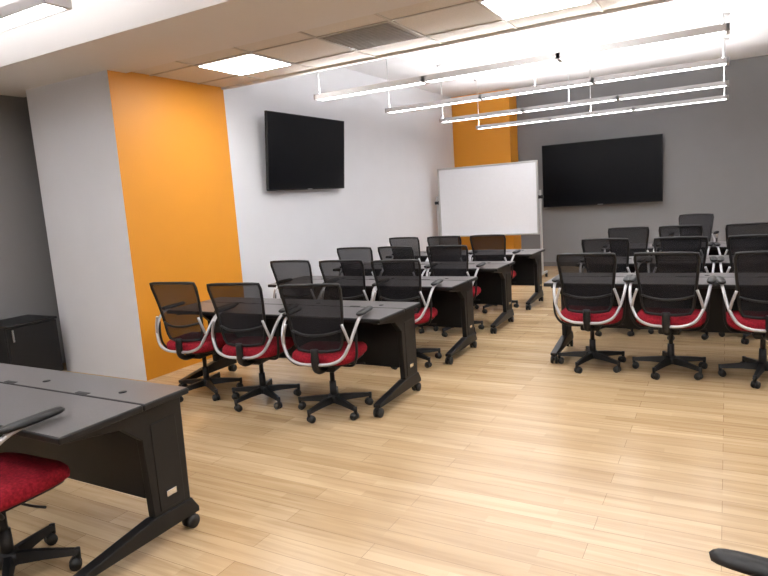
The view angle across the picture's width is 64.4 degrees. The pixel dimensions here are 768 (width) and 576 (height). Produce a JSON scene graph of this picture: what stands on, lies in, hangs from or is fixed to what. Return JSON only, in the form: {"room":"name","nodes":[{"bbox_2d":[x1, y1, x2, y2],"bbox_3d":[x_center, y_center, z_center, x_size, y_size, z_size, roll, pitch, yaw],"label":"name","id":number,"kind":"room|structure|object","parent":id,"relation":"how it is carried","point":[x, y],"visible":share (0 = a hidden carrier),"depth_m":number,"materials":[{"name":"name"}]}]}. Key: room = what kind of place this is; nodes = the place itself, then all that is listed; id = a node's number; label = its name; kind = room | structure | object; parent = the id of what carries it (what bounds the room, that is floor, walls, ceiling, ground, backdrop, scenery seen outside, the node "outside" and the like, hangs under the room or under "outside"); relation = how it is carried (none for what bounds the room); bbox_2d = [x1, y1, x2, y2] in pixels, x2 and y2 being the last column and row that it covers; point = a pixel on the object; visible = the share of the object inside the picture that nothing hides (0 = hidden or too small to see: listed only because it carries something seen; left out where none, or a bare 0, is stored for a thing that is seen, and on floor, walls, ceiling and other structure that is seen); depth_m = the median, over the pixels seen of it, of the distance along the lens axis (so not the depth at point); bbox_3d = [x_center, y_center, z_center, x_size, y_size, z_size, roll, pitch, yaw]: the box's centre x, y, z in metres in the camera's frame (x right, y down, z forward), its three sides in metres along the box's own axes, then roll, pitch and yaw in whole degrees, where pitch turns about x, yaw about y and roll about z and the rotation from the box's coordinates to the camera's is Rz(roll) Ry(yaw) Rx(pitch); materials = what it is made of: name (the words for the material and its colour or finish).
{"room":"training classroom","nodes":[
{"label":"training classroom","id":0,"kind":"room"},
{"bbox_2d":[0,95,65,362],"bbox_3d":[-3.485,-0.984,7.211,0.150,3.500,15.350,1,10,29],"label":"wall","id":1,"kind":"structure","parent":0,"point":[27,286],"depth_m":6.44,"materials":[{"name":"grey paint"}]},
{"bbox_2d":[26,70,242,380],"bbox_3d":[-2.604,-0.953,6.594,1.250,3.500,1.470,1,10,29],"label":"wall column","id":2,"kind":"structure","parent":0,"point":[134,169],"depth_m":6.04,"materials":[{"name":"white paint"}]},
{"bbox_2d":[0,0,429,96],"bbox_3d":[0.539,-2.172,3.465,10.500,0.600,0.880,1,10,29],"label":"ceiling soffit","id":3,"kind":"structure","parent":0,"point":[94,36],"depth_m":4.59,"materials":[{"name":"white paint"}]},
{"bbox_2d":[223,67,454,298],"bbox_3d":[-0.085,-1.630,10.002,0.200,3.500,7.050,1,10,29],"label":"wall","id":4,"kind":"structure","parent":0,"point":[392,162],"depth_m":8.90,"materials":[{"name":"white paint"}]},
{"bbox_2d":[264,110,343,190],"bbox_3d":[-1.013,-1.750,7.939,0.189,0.928,1.680,1,10,29],"label":"television","id":5,"kind":"object","parent":4,"relation":"attached to","point":[303,152],"visible":1,"depth_m":7.78,"materials":[{"name":"black plastic"}]},
{"bbox_2d":[0,266,767,575],"bbox_3d":[1.282,0.862,4.874,10.700,0.100,15.550,1,10,29],"label":"floor","id":6,"kind":"structure","parent":0,"point":[506,459],"depth_m":3.55,"materials":[{"name":"brown wood"}]},
{"bbox_2d":[0,314,62,370],"bbox_3d":[-3.680,0.634,6.210,0.525,0.625,0.520,1,10,29],"label":"cabinet","id":7,"kind":"object","parent":6,"relation":"on","point":[27,340],"visible":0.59,"depth_m":6.07,"materials":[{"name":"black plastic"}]},
{"bbox_2d":[0,406,81,575],"bbox_3d":[-1.738,0.813,2.688,0.658,1.042,0.626,0,9,26],"label":"office chair","id":8,"kind":"object","parent":6,"relation":"on","point":[23,477],"visible":1,"depth_m":2.72,"materials":[{"name":"red fabric"}]},
{"bbox_2d":[0,363,199,575],"bbox_3d":[-2.052,0.893,3.300,2.180,0.748,0.715,1,10,29],"label":"table","id":9,"kind":"object","parent":6,"relation":"on","point":[126,436],"visible":1,"depth_m":2.95,"materials":[{"name":"grey laminate"}]},
{"bbox_2d":[149,282,242,402],"bbox_3d":[-1.598,0.416,5.302,0.658,1.042,0.626,0,9,23],"label":"office chair","id":10,"kind":"object","parent":6,"relation":"on","point":[179,305],"visible":0.81,"depth_m":5.07,"materials":[{"name":"black fabric"}]},
{"bbox_2d":[206,282,300,411],"bbox_3d":[-1.034,0.426,4.975,0.658,1.042,0.626,-1,9,19],"label":"office chair","id":11,"kind":"object","parent":6,"relation":"on","point":[239,307],"visible":0.95,"depth_m":4.75,"materials":[{"name":"black fabric"}]},
{"bbox_2d":[270,260,312,297],"bbox_3d":[-0.814,0.186,6.492,0.658,1.042,0.626,0,9,25],"label":"office chair","id":12,"kind":"object","parent":6,"relation":"on","point":[284,271],"visible":0.18,"depth_m":6.19,"materials":[{"name":"black fabric"}]},
{"bbox_2d":[178,298,420,417],"bbox_3d":[-0.793,0.521,5.231,2.180,0.748,0.715,1,10,29],"label":"table","id":13,"kind":"object","parent":6,"relation":"on","point":[387,330],"visible":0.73,"depth_m":4.90,"materials":[{"name":"black plastic"}]},
{"bbox_2d":[279,283,372,422],"bbox_3d":[-0.419,0.437,4.620,0.658,1.042,0.626,-1,9,17],"label":"office chair","id":14,"kind":"object","parent":6,"relation":"on","point":[313,312],"visible":1,"depth_m":4.39,"materials":[{"name":"black fabric"}]},
{"bbox_2d":[319,260,376,300],"bbox_3d":[-0.282,0.197,6.172,0.658,1.042,0.626,0,9,23],"label":"office chair","id":15,"kind":"object","parent":6,"relation":"on","point":[350,274],"visible":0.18,"depth_m":5.88,"materials":[{"name":"black fabric"}]},
{"bbox_2d":[337,247,373,275],"bbox_3d":[-0.212,-0.020,7.603,0.658,1.042,0.626,0,9,26],"label":"office chair","id":16,"kind":"object","parent":6,"relation":"on","point":[365,254],"visible":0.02,"depth_m":7.29,"materials":[{"name":"black fabric"}]},
{"bbox_2d":[268,276,477,363],"bbox_3d":[-0.135,0.287,6.503,2.180,0.748,0.715,1,10,29],"label":"table","id":17,"kind":"object","parent":6,"relation":"on","point":[452,298],"visible":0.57,"depth_m":6.14,"materials":[{"name":"black plastic"}]},
{"bbox_2d":[378,246,433,332],"bbox_3d":[0.300,-0.012,7.316,0.658,1.042,0.626,2,10,33],"label":"office chair","id":18,"kind":"object","parent":6,"relation":"on","point":[385,252],"visible":0.13,"depth_m":7.02,"materials":[{"name":"black fabric"}]},
{"bbox_2d":[371,259,442,369],"bbox_3d":[0.227,0.210,5.853,0.658,1.042,0.626,-1,9,21],"label":"office chair","id":19,"kind":"object","parent":6,"relation":"on","point":[398,280],"visible":0.6,"depth_m":5.59,"materials":[{"name":"black fabric"}]},
{"bbox_2d":[389,237,427,261],"bbox_3d":[0.444,-0.238,8.774,0.658,1.042,0.626,1,10,32],"label":"office chair","id":20,"kind":"object","parent":6,"relation":"on","point":[414,242],"visible":0.06,"depth_m":8.45,"materials":[{"name":"black fabric"}]},
{"bbox_2d":[427,236,474,305],"bbox_3d":[0.942,-0.228,8.473,0.658,1.042,0.626,0,9,25],"label":"office chair","id":21,"kind":"object","parent":6,"relation":"on","point":[434,240],"visible":0.09,"depth_m":8.15,"materials":[{"name":"black fabric"}]},
{"bbox_2d":[426,245,485,336],"bbox_3d":[0.825,-0.001,7.000,0.658,1.042,0.626,0,9,24],"label":"office chair","id":22,"kind":"object","parent":6,"relation":"on","point":[444,260],"visible":0.43,"depth_m":6.73,"materials":[{"name":"black fabric"}]},
{"bbox_2d":[420,261,514,333],"bbox_3d":[0.484,0.082,7.604,2.180,0.748,0.715,1,10,29],"label":"table","id":23,"kind":"object","parent":6,"relation":"on","point":[494,277],"visible":0.41,"depth_m":7.22,"materials":[{"name":"black plastic"}]},
{"bbox_2d":[420,249,544,309],"bbox_3d":[1.162,-0.143,8.808,2.180,0.748,0.715,1,10,29],"label":"table","id":24,"kind":"object","parent":6,"relation":"on","point":[527,266],"visible":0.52,"depth_m":8.43,"materials":[{"name":"black plastic"}]},
{"bbox_2d":[435,160,547,276],"bbox_3d":[1.879,-1.186,11.044,2.030,2.056,0.610,1,10,29],"label":"whiteboard","id":25,"kind":"object","parent":6,"relation":"on","point":[501,198],"visible":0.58,"depth_m":10.93,"materials":[{"name":"plastic"}]},
{"bbox_2d":[469,234,520,312],"bbox_3d":[1.483,-0.220,8.170,0.658,1.042,0.626,0,9,27],"label":"office chair","id":26,"kind":"object","parent":6,"relation":"on","point":[491,247],"visible":0.37,"depth_m":7.91,"materials":[{"name":"black fabric"}]},
{"bbox_2d":[552,253,631,373],"bbox_3d":[1.816,0.178,5.337,0.658,1.042,0.626,0,9,27],"label":"office chair","id":27,"kind":"object","parent":6,"relation":"on","point":[587,280],"visible":0.98,"depth_m":5.12,"materials":[{"name":"black fabric"}]},
{"bbox_2d":[581,238,639,335],"bbox_3d":[2.437,-0.041,6.527,0.658,1.042,0.626,2,10,34],"label":"office chair","id":28,"kind":"object","parent":6,"relation":"on","point":[620,247],"visible":0.2,"depth_m":6.23,"materials":[{"name":"black fabric"}]},
{"bbox_2d":[608,226,653,255],"bbox_3d":[3.168,-0.288,7.860,0.658,1.042,0.626,0,9,25],"label":"office chair","id":29,"kind":"object","parent":6,"relation":"on","point":[638,236],"visible":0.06,"depth_m":7.55,"materials":[{"name":"black fabric"}]},
{"bbox_2d":[544,273,750,363],"bbox_3d":[2.574,0.281,5.303,2.180,0.748,0.715,1,10,29],"label":"table","id":30,"kind":"object","parent":6,"relation":"on","point":[715,323],"visible":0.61,"depth_m":5.29,"materials":[{"name":"grey laminate"}]},
{"bbox_2d":[628,252,715,379],"bbox_3d":[2.360,0.188,5.021,0.658,1.042,0.626,1,10,32],"label":"office chair","id":31,"kind":"object","parent":6,"relation":"on","point":[667,282],"visible":1,"depth_m":4.81,"materials":[{"name":"black fabric"}]},
{"bbox_2d":[628,255,730,272],"bbox_3d":[3.232,0.062,6.473,2.180,0.748,0.715,1,10,29],"label":"table","id":32,"kind":"object","parent":6,"relation":"on","point":[726,263],"visible":0.05,"depth_m":6.37,"materials":[{"name":"black plastic"}]},
{"bbox_2d":[648,236,716,340],"bbox_3d":[3.006,-0.029,6.186,0.658,1.042,0.626,0,9,26],"label":"office chair","id":33,"kind":"object","parent":6,"relation":"on","point":[699,244],"visible":0.2,"depth_m":5.88,"materials":[{"name":"black fabric"}]},
{"bbox_2d":[658,225,713,254],"bbox_3d":[3.706,-0.280,7.559,0.658,1.042,0.626,2,10,33],"label":"office chair","id":34,"kind":"object","parent":6,"relation":"on","point":[669,230],"visible":0.16,"depth_m":7.26,"materials":[{"name":"black fabric"}]},
{"bbox_2d":[647,241,726,254],"bbox_3d":[3.978,-0.185,7.798,2.180,0.748,0.715,1,10,29],"label":"table","id":35,"kind":"object","parent":6,"relation":"on","point":[713,249],"visible":0.02,"depth_m":7.68,"materials":[{"name":"black plastic"}]},
{"bbox_2d":[678,213,718,241],"bbox_3d":[4.604,-0.565,9.067,0.658,1.042,0.626,2,10,33],"label":"office chair","id":36,"kind":"object","parent":6,"relation":"on","point":[706,220],"visible":0.22,"depth_m":9.17,"materials":[{"name":"black fabric"}]},
{"bbox_2d":[709,548,767,575],"bbox_3d":[0.702,0.892,1.035,0.626,1.042,0.658,3,11,37],"label":"office chair","id":37,"kind":"object","parent":6,"relation":"on","point":[742,562],"visible":1,"depth_m":1.29,"materials":[{"name":"black plastic"}]},
{"bbox_2d":[714,222,767,254],"bbox_3d":[4.276,-0.268,7.218,0.658,1.042,0.626,0,9,23],"label":"office chair","id":38,"kind":"object","parent":6,"relation":"on","point":[760,227],"visible":0.13,"depth_m":6.92,"materials":[{"name":"black fabric"}]},
{"bbox_2d":[716,251,767,388],"bbox_3d":[2.925,0.198,4.694,0.658,1.042,0.626,0,9,23],"label":"office chair","id":39,"kind":"object","parent":6,"relation":"on","point":[750,267],"visible":1,"depth_m":4.53,"materials":[{"name":"black fabric"}]},
{"bbox_2d":[717,234,767,343],"bbox_3d":[3.572,-0.021,5.869,0.658,1.042,0.626,1,10,29],"label":"office chair","id":40,"kind":"object","parent":6,"relation":"on","point":[755,242],"visible":0.3,"depth_m":5.64,"materials":[{"name":"black fabric"}]},
{"bbox_2d":[133,0,656,86],"bbox_3d":[1.765,-2.344,3.992,8.880,0.580,1.270,1,10,29],"label":"ceiling","id":41,"kind":"structure","parent":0,"point":[467,15],"depth_m":5.08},
{"bbox_2d":[197,53,292,74],"bbox_3d":[-1.297,-2.088,5.710,0.661,0.015,0.596,1,10,29],"label":"panel light","id":42,"kind":"object","parent":41,"relation":"in","point":[248,63],"depth_m":5.67,"materials":[{"name":"white plastic"}]},
{"bbox_2d":[149,0,681,89],"bbox_3d":[1.769,-2.332,3.998,8.880,0.605,1.280,1,10,29],"label":"grid","id":43,"kind":"object","parent":41,"relation":"attached to","point":[659,2],"depth_m":5.18,"materials":[{"name":"white metal"}]},
{"bbox_2d":[479,0,591,19],"bbox_3d":[1.094,-2.052,4.372,0.661,0.015,0.596,1,10,29],"label":"panel light","id":44,"kind":"object","parent":41,"relation":"in","point":[505,9],"depth_m":4.45,"materials":[{"name":"white plastic"}]},
{"bbox_2d":[451,89,520,249],"bbox_3d":[2.109,-2.147,12.484,1.190,3.500,0.490,1,10,29],"label":"wall","id":45,"kind":"structure","parent":0,"point":[473,146],"depth_m":12.14,"materials":[{"name":"orange paint"}]},
{"bbox_2d":[343,0,767,96],"bbox_3d":[1.041,-2.691,4.347,10.700,0.100,15.550,1,10,29],"label":"ceiling","id":46,"kind":"structure","parent":0,"point":[748,19],"depth_m":8.67,"materials":[{"name":"paint"}]},
{"bbox_2d":[0,0,71,32],"bbox_3d":[-3.104,-1.885,3.894,3.190,0.802,0.150,1,10,29],"label":"pendant light","id":47,"kind":"object","parent":46,"relation":"hanging from","point":[19,13],"visible":1,"depth_m":3.26,"materials":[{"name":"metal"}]},
{"bbox_2d":[319,22,422,50],"bbox_3d":[-0.101,-2.070,5.041,0.661,0.015,0.596,1,10,29],"label":"ceiling vent","id":48,"kind":"object","parent":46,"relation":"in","point":[387,33],"visible":1,"depth_m":5.00,"materials":[{"name":"metal"}]},
{"bbox_2d":[314,0,729,101],"bbox_3d":[0.920,-2.376,5.491,3.840,0.842,0.150,1,10,29],"label":"pendant light","id":49,"kind":"object","parent":46,"relation":"hanging from","point":[720,29],"visible":0.92,"depth_m":5.28,"materials":[{"name":"metal"}]},
{"bbox_2d":[385,0,728,113],"bbox_3d":[1.670,-2.624,6.824,3.840,0.842,0.150,1,10,29],"label":"pendant light","id":50,"kind":"object","parent":46,"relation":"hanging from","point":[718,62],"visible":0.87,"depth_m":6.65,"materials":[{"name":"metal"}]},
{"bbox_2d":[436,12,729,122],"bbox_3d":[2.493,-2.897,8.287,3.840,0.842,0.150,1,10,29],"label":"pendant light","id":51,"kind":"object","parent":46,"relation":"hanging from","point":[723,83],"visible":0.98,"depth_m":8.16,"materials":[{"name":"metal"}]},
{"bbox_2d":[473,37,729,129],"bbox_3d":[3.243,-3.146,9.620,3.840,0.842,0.150,1,10,29],"label":"pendant light","id":52,"kind":"object","parent":46,"relation":"hanging from","point":[723,97],"visible":0.99,"depth_m":9.51,"materials":[{"name":"metal"}]},
{"bbox_2d":[516,55,767,261],"bbox_3d":[4.912,-2.159,11.277,10.700,3.500,0.150,1,10,29],"label":"wall","id":53,"kind":"structure","parent":0,"point":[715,153],"depth_m":10.94,"materials":[{"name":"grey paint"}]},
{"bbox_2d":[543,262,556,265],"bbox_3d":[6.213,-0.445,10.771,7.690,0.090,0.012,1,10,29],"label":"baseboard","id":54,"kind":"structure","parent":53,"relation":"attached to","point":[544,263],"depth_m":12.36,"materials":[{"name":"plastic"}]},
{"bbox_2d":[542,134,662,207],"bbox_3d":[4.099,-2.184,11.544,2.160,1.200,0.167,1,10,29],"label":"television","id":55,"kind":"object","parent":53,"relation":"attached to","point":[626,169],"visible":1,"depth_m":11.43,"materials":[{"name":"black plastic"}]}
]}

